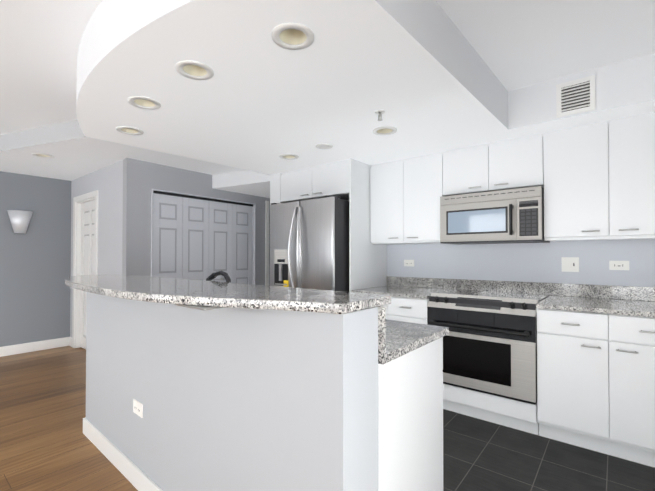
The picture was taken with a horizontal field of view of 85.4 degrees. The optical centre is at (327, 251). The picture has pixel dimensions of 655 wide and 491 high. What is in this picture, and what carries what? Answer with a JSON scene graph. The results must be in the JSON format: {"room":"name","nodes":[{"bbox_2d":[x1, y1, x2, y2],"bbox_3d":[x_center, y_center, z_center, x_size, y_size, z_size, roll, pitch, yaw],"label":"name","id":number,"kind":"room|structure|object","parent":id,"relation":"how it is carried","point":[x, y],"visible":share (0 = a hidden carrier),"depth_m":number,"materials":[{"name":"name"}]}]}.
{"room":"kitchen","nodes":[
{"label":"kitchen","id":0,"kind":"room"},
{"bbox_2d":[0,171,71,346],"bbox_3d":[-5.074,0.051,3.129,0.100,2.440,4.885,-1,-1,39],"label":"wall","id":1,"kind":"structure","parent":0,"point":[36,270],"depth_m":4.61,"materials":[{"name":"paint"}]},
{"bbox_2d":[7,210,32,233],"bbox_3d":[-3.850,-0.374,4.457,0.122,0.280,0.250,-1,-1,39],"label":"sconce","id":2,"kind":"object","parent":1,"relation":"attached to","point":[20,220],"visible":1,"depth_m":4.43,"materials":[{"name":"white glass"}]},
{"bbox_2d":[0,346,137,490],"bbox_3d":[-1.169,1.286,1.788,7.830,0.060,8.000,-1,-1,39],"label":"floor","id":3,"kind":"structure","parent":0,"point":[46,444],"depth_m":2.52,"materials":[{"name":"brown wood"}]},
{"bbox_2d":[86,292,377,490],"bbox_3d":[-0.779,0.721,1.793,2.278,1.069,0.190,-1,-1,39],"label":"wall","id":4,"kind":"structure","parent":3,"relation":"on","point":[238,399],"depth_m":1.33,"materials":[{"name":"paint"}]},
{"bbox_2d":[83,417,162,490],"bbox_3d":[-0.794,1.203,1.778,2.293,0.105,0.184,-1,-1,39],"label":"baseboard","id":5,"kind":"structure","parent":4,"relation":"attached to","point":[137,478],"depth_m":2.03,"materials":[{"name":"white wood"}]},
{"bbox_2d":[133,399,142,417],"bbox_3d":[-1.014,0.837,1.897,0.115,0.070,0.009,-1,-1,39],"label":"outlet","id":6,"kind":"object","parent":4,"relation":"attached to","point":[138,408],"visible":1,"depth_m":1.89,"materials":[{"name":"white plastic"}]},
{"bbox_2d":[64,274,390,313],"bbox_3d":[-0.838,0.173,1.738,2.302,0.037,0.532,-1,-1,39],"label":"countertop","id":7,"kind":"structure","parent":4,"relation":"on","point":[201,294],"depth_m":1.27,"materials":[{"name":"grey stone"}]},
{"bbox_2d":[68,161,119,347],"bbox_3d":[-2.844,0.066,4.402,1.710,2.440,0.105,-1,-1,39],"label":"wall","id":8,"kind":"structure","parent":0,"point":[106,180],"depth_m":4.15,"materials":[{"name":"paint"}]},
{"bbox_2d":[78,200,94,348],"bbox_3d":[-3.070,0.313,4.564,0.690,1.930,0.085,-1,-1,39],"label":"hall door","id":9,"kind":"structure","parent":8,"relation":"in","point":[87,235],"depth_m":4.67,"materials":[{"name":"white paint"}]},
{"bbox_2d":[0,120,269,197],"bbox_3d":[-1.922,-0.981,4.708,2.808,0.340,4.264,-1,-1,39],"label":"ceiling","id":10,"kind":"structure","parent":0,"point":[72,149],"depth_m":3.79,"materials":[{"name":"white paint"}]},
{"bbox_2d":[32,153,53,157],"bbox_3d":[-2.940,-1.038,3.671,0.180,0.092,0.180,-1,-1,39],"label":"recessed light","id":11,"kind":"object","parent":10,"relation":"in","point":[42,155],"visible":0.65,"depth_m":3.69,"materials":[{"name":"beige"}]},
{"bbox_2d":[120,158,269,285],"bbox_3d":[-1.191,0.072,4.983,0.100,2.440,3.095,-1,-1,39],"label":"wall","id":12,"kind":"structure","parent":0,"point":[137,177],"depth_m":3.92,"materials":[{"name":"paint"}]},
{"bbox_2d":[0,189,268,356],"bbox_3d":[-1.169,0.231,1.801,7.630,2.050,7.800,-1,-1,39],"label":"trim","id":13,"kind":"structure","parent":12,"relation":"attached to","point":[34,346],"depth_m":4.76,"materials":[{"name":"paint"}]},
{"bbox_2d":[153,193,252,283],"bbox_3d":[-1.514,0.305,4.522,0.064,1.940,1.403,-1,-1,39],"label":"bifold closet doors","id":14,"kind":"structure","parent":12,"relation":"in","point":[196,239],"depth_m":4.44,"materials":[{"name":"paint"}]},
{"bbox_2d":[0,0,654,174],"bbox_3d":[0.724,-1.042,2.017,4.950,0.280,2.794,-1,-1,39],"label":"ceiling","id":15,"kind":"structure","parent":0,"point":[420,73],"depth_m":2.02,"materials":[{"name":"white paint"}]},
{"bbox_2d":[116,126,143,134],"bbox_3d":[-1.457,-0.935,2.616,0.180,0.092,0.180,-1,-1,39],"label":"recessed light","id":16,"kind":"object","parent":15,"relation":"in","point":[128,130],"visible":0.54,"depth_m":2.64,"materials":[{"name":"beige metal"}]},
{"bbox_2d":[128,96,160,109],"bbox_3d":[-1.103,-0.941,2.141,0.180,0.092,0.180,-1,-1,39],"label":"recessed light","id":17,"kind":"object","parent":15,"relation":"in","point":[142,102],"visible":0.65,"depth_m":2.17,"materials":[{"name":"beige metal"}]},
{"bbox_2d":[175,60,213,79],"bbox_3d":[-0.660,-0.945,1.767,0.180,0.092,0.180,-1,-1,39],"label":"recessed light","id":18,"kind":"object","parent":15,"relation":"in","point":[194,70],"visible":0.6,"depth_m":1.80,"materials":[{"name":"beige metal"}]},
{"bbox_2d":[279,154,298,159],"bbox_3d":[-0.358,-0.927,3.301,0.180,0.092,0.180,-1,-1,39],"label":"recessed light","id":19,"kind":"object","parent":15,"relation":"in","point":[288,156],"visible":0.58,"depth_m":3.34,"materials":[{"name":"beige"}]},
{"bbox_2d":[271,22,313,49],"bbox_3d":[-0.145,-0.948,1.496,0.180,0.092,0.180,-1,-1,39],"label":"recessed light","id":20,"kind":"object","parent":15,"relation":"in","point":[293,36],"visible":0.75,"depth_m":1.53,"materials":[{"name":"beige metal"}]},
{"bbox_2d":[315,143,332,148],"bbox_3d":[-0.028,-0.886,2.993,0.150,0.008,0.150,-1,-1,39],"label":"cover plate","id":21,"kind":"object","parent":15,"relation":"attached to","point":[324,146],"visible":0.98,"depth_m":2.98,"materials":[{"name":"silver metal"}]},
{"bbox_2d":[375,110,384,120],"bbox_3d":[0.337,-0.872,2.277,0.064,0.055,0.064,-1,-1,39],"label":"sprinkler","id":22,"kind":"object","parent":15,"relation":"attached to","point":[379,112],"visible":1,"depth_m":2.27,"materials":[{"name":"silver metal"}]},
{"bbox_2d":[372,126,396,135],"bbox_3d":[0.422,-0.935,2.620,0.180,0.092,0.180,-1,-1,39],"label":"recessed light","id":23,"kind":"object","parent":15,"relation":"in","point":[386,130],"visible":0.52,"depth_m":2.64,"materials":[{"name":"beige metal"}]},
{"bbox_2d":[556,75,594,117],"bbox_3d":[1.635,-1.022,2.341,0.210,0.223,0.010,-1,-1,39],"label":"ceiling vent","id":24,"kind":"object","parent":15,"relation":"in","point":[577,96],"visible":1,"depth_m":2.34,"materials":[{"name":"grey metal"}]},
{"bbox_2d":[387,238,654,286],"bbox_3d":[1.669,0.051,3.102,4.830,2.440,0.100,-1,-1,39],"label":"wall","id":25,"kind":"structure","parent":0,"point":[519,262],"depth_m":2.99,"materials":[{"name":"paint"}]},
{"bbox_2d":[370,152,442,243],"bbox_3d":[0.832,-0.489,3.498,0.750,0.788,0.348,-1,-1,39],"label":"upper cabinet","id":26,"kind":"object","parent":25,"relation":"attached to","point":[405,194],"depth_m":3.35,"materials":[{"name":"white laminate"}]},
{"bbox_2d":[404,260,413,266],"bbox_3d":[0.850,0.118,3.699,0.115,0.070,0.007,-1,-1,39],"label":"outlet","id":27,"kind":"object","parent":25,"relation":"attached to","point":[408,262],"visible":1,"depth_m":3.69,"materials":[{"name":"white plastic"}]},
{"bbox_2d":[442,132,545,195],"bbox_3d":[1.420,-0.693,3.022,0.766,0.392,0.348,-1,-1,39],"label":"upper cabinet","id":28,"kind":"object","parent":25,"relation":"attached to","point":[520,162],"depth_m":2.85,"materials":[{"name":"white laminate"}]},
{"bbox_2d":[440,186,549,244],"bbox_3d":[1.383,-0.276,2.972,0.759,0.404,0.463,-1,-1,39],"label":"microwave","id":29,"kind":"object","parent":28,"relation":"attached to","point":[508,216],"visible":0.98,"depth_m":2.80,"materials":[{"name":"grey metal"}]},
{"bbox_2d":[561,257,578,271],"bbox_3d":[1.927,0.101,2.819,0.115,0.115,0.011,-1,-1,39],"label":"light switch","id":30,"kind":"object","parent":25,"relation":"attached to","point":[570,264],"visible":1,"depth_m":2.82,"materials":[{"name":"white plastic"}]},
{"bbox_2d":[544,112,654,239],"bbox_3d":[2.013,-0.500,2.536,0.762,0.788,0.348,-1,-1,39],"label":"upper cabinet","id":31,"kind":"object","parent":25,"relation":"attached to","point":[595,181],"depth_m":2.42,"materials":[{"name":"white laminate"}]},
{"bbox_2d":[609,261,628,269],"bbox_3d":[2.162,0.101,2.630,0.115,0.070,0.008,-1,-1,39],"label":"outlet","id":32,"kind":"object","parent":25,"relation":"attached to","point":[618,265],"visible":1,"depth_m":2.63,"materials":[{"name":"white plastic"}]},
{"bbox_2d":[443,409,654,490],"bbox_3d":[1.031,1.288,1.995,4.680,0.060,2.600,-1,-1,39],"label":"floor","id":33,"kind":"structure","parent":0,"point":[480,455],"depth_m":2.10,"materials":[{"name":"tile"}]},
{"bbox_2d":[270,195,348,291],"bbox_3d":[-0.041,0.382,3.785,0.880,1.793,0.912,-1,-1,39],"label":"fridge","id":34,"kind":"object","parent":33,"relation":"on","point":[309,244],"visible":0.46,"depth_m":3.39,"materials":[{"name":"grey metal"}]},
{"bbox_2d":[270,158,386,291],"bbox_3d":[-0.017,0.201,3.950,1.137,2.158,0.708,-1,-1,39],"label":"tall cabinet","id":35,"kind":"object","parent":33,"relation":"on","point":[348,180],"visible":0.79,"depth_m":3.55,"materials":[{"name":"white laminate"}]},
{"bbox_2d":[378,337,442,490],"bbox_3d":[0.050,0.812,1.602,0.753,0.883,0.557,-1,-1,39],"label":"base cabinet","id":36,"kind":"object","parent":33,"relation":"on","point":[410,421],"visible":0.02,"depth_m":1.31,"materials":[{"name":"white laminate"}]},
{"bbox_2d":[378,306,448,364],"bbox_3d":[-0.520,0.283,2.086,2.275,0.184,0.581,-1,-1,39],"label":"countertop","id":37,"kind":"structure","parent":36,"relation":"on","point":[396,339],"depth_m":1.37,"materials":[{"name":"grey stone"}]},
{"bbox_2d":[206,271,230,282],"bbox_3d":[-0.660,0.227,2.076,0.312,0.234,0.132,-1,-1,39],"label":"faucet","id":38,"kind":"object","parent":37,"relation":"on","point":[212,276],"visible":0.33,"depth_m":2.07,"materials":[{"name":"grey metal"}]},
{"bbox_2d":[381,296,456,399],"bbox_3d":[0.732,0.832,3.365,0.744,0.884,0.657,-1,-1,39],"label":"base cabinet","id":39,"kind":"object","parent":33,"relation":"on","point":[413,310],"depth_m":2.98,"materials":[{"name":"white laminate"}]},
{"bbox_2d":[351,276,654,317],"bbox_3d":[1.873,0.314,2.429,3.703,0.130,0.678,-1,-1,39],"label":"countertop","id":40,"kind":"structure","parent":39,"relation":"on","point":[623,300],"depth_m":2.79,"materials":[{"name":"grey stone"}]},
{"bbox_2d":[533,308,654,467],"bbox_3d":[1.913,0.821,2.403,0.762,0.884,0.657,-1,-1,39],"label":"base cabinet","id":41,"kind":"object","parent":33,"relation":"on","point":[595,381],"depth_m":2.19,"materials":[{"name":"white laminate"}]},
{"bbox_2d":[427,289,548,404],"bbox_3d":[1.280,0.684,2.840,0.764,0.697,0.682,-1,-1,39],"label":"range oven","id":42,"kind":"object","parent":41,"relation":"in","point":[490,343],"visible":0.94,"depth_m":2.58,"materials":[{"name":"grey metal"}]}
]}

